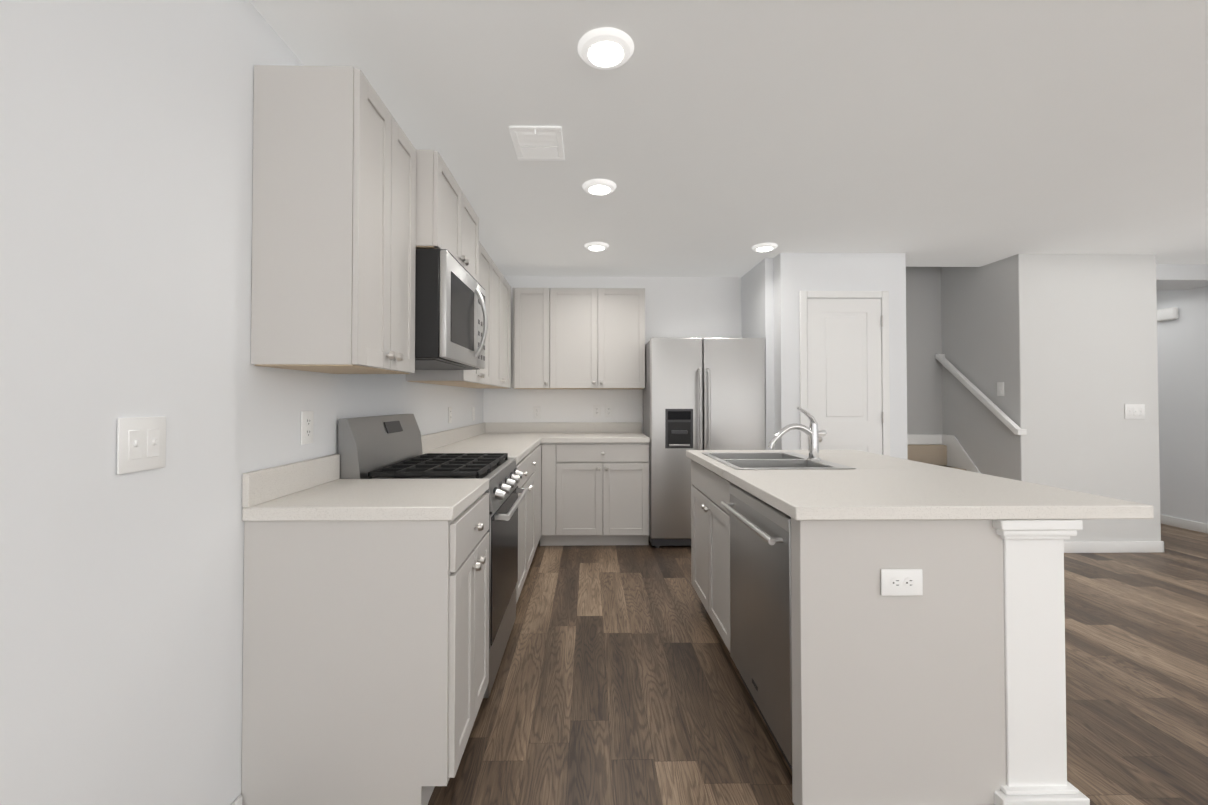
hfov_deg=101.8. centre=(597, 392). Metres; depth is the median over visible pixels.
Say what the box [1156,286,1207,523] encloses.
wall
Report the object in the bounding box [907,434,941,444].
trim
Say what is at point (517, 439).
countertop
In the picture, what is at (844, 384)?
pantry door
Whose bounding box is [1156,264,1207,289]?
header beam
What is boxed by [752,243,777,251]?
recessed light
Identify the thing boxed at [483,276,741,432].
wall
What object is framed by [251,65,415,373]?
upper cabinet
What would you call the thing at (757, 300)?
wall
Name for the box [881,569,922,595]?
outlet
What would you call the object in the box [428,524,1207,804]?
floor
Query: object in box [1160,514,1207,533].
baseboard
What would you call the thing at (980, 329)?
wall
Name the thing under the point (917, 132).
ceiling
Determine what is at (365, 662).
base cabinet
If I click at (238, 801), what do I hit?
baseboard
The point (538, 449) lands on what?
base cabinet
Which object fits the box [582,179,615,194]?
recessed light
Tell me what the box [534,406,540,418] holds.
outlet
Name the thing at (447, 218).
upper cabinet
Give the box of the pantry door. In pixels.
[799,291,889,455]
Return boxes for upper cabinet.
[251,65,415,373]
[406,241,493,387]
[416,150,478,282]
[447,263,509,387]
[510,286,510,387]
[512,288,644,388]
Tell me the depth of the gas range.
2.20 m
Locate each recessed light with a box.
[578,28,633,69]
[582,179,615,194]
[584,242,608,250]
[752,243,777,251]
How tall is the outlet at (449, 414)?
0.118 m
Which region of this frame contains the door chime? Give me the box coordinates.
[1157,307,1177,321]
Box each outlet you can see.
[301,411,313,444]
[448,407,451,422]
[472,407,474,420]
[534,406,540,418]
[593,405,600,416]
[605,405,611,416]
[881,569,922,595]
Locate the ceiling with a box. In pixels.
[249,0,1207,276]
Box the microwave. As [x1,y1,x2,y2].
[415,249,487,369]
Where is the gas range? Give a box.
[338,414,528,697]
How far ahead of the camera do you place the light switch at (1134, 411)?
4.01 m
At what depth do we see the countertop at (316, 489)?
1.57 m
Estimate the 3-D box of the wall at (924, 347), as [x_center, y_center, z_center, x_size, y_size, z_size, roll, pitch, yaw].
[2.970,-0.332,5.040,0.940,3.300,0.300,0,-1,-1]
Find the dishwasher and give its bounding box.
[720,484,791,770]
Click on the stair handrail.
(996, 411)
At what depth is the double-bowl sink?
2.52 m
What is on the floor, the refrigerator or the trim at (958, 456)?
the refrigerator
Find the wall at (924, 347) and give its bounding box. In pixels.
[906,267,942,433]
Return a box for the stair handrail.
[935,354,1026,434]
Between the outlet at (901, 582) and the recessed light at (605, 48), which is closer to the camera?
the outlet at (901, 582)
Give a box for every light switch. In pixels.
[117,416,165,473]
[997,382,1003,395]
[1124,404,1144,418]
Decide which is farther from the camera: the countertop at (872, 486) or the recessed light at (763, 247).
the recessed light at (763, 247)
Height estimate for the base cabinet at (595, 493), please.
0.882 m
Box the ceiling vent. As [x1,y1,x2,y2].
[509,126,564,160]
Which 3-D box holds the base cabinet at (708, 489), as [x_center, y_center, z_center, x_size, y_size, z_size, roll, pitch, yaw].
[0.891,0.837,2.611,0.613,0.888,0.833,0,-1,-1]
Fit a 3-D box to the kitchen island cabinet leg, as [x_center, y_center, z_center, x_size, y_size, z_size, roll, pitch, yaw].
[1.305,0.821,1.549,0.256,0.888,0.240,0,-1,-1]
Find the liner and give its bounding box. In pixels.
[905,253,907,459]
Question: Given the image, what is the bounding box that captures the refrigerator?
[643,337,765,547]
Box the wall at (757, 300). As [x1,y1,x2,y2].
[741,258,773,449]
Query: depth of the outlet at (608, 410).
4.75 m
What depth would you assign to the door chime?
4.84 m
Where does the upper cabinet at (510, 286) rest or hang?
attached to the wall at (126, 162)
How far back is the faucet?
2.49 m
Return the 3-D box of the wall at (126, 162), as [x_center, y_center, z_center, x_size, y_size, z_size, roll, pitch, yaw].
[-1.111,0.033,0.772,0.150,2.440,8.230,0,-1,-1]
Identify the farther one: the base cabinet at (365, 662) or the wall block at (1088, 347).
the wall block at (1088, 347)
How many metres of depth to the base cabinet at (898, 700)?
1.46 m
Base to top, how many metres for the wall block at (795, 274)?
3.300 m
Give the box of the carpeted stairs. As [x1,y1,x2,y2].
[907,445,966,470]
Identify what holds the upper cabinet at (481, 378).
attached to the wall at (126, 162)
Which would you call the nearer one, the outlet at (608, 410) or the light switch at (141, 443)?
the light switch at (141, 443)
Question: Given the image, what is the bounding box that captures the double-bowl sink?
[702,452,855,468]
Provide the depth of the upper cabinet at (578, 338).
4.44 m
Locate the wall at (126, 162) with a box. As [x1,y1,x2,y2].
[0,0,482,804]
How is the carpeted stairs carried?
on the floor
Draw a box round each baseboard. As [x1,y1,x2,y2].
[231,796,241,804]
[1064,541,1163,552]
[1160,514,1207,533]
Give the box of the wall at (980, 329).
[941,254,1020,480]
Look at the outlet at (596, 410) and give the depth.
4.75 m
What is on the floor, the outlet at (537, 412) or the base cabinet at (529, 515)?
the base cabinet at (529, 515)
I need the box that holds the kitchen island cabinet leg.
[993,519,1089,804]
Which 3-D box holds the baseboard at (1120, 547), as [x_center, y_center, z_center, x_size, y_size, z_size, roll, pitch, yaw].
[4.029,1.257,3.990,1.173,0.090,0.012,0,-1,-1]
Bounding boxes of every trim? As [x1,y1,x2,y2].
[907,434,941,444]
[942,434,980,472]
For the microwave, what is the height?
0.450 m
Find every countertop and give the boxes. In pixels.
[242,450,493,520]
[421,422,545,463]
[546,422,649,442]
[686,450,1153,519]
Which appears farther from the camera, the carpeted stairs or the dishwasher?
the carpeted stairs
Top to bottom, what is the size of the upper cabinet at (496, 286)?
0.911 m
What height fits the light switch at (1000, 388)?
0.118 m
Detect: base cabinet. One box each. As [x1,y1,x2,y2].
[241,492,488,804]
[516,447,535,602]
[536,445,540,547]
[539,443,649,545]
[691,460,726,646]
[727,480,1005,804]
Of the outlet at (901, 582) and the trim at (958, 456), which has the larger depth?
the trim at (958, 456)
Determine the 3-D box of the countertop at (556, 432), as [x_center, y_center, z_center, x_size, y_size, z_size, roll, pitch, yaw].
[-0.014,0.354,4.425,0.898,0.141,0.648,0,-1,-1]
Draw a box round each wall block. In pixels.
[773,253,906,458]
[1018,254,1160,541]
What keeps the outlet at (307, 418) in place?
attached to the wall at (126, 162)
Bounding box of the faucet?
[768,406,826,460]
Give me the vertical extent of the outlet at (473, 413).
0.118 m
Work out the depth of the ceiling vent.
2.27 m
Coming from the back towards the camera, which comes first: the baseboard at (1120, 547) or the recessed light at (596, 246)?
the baseboard at (1120, 547)

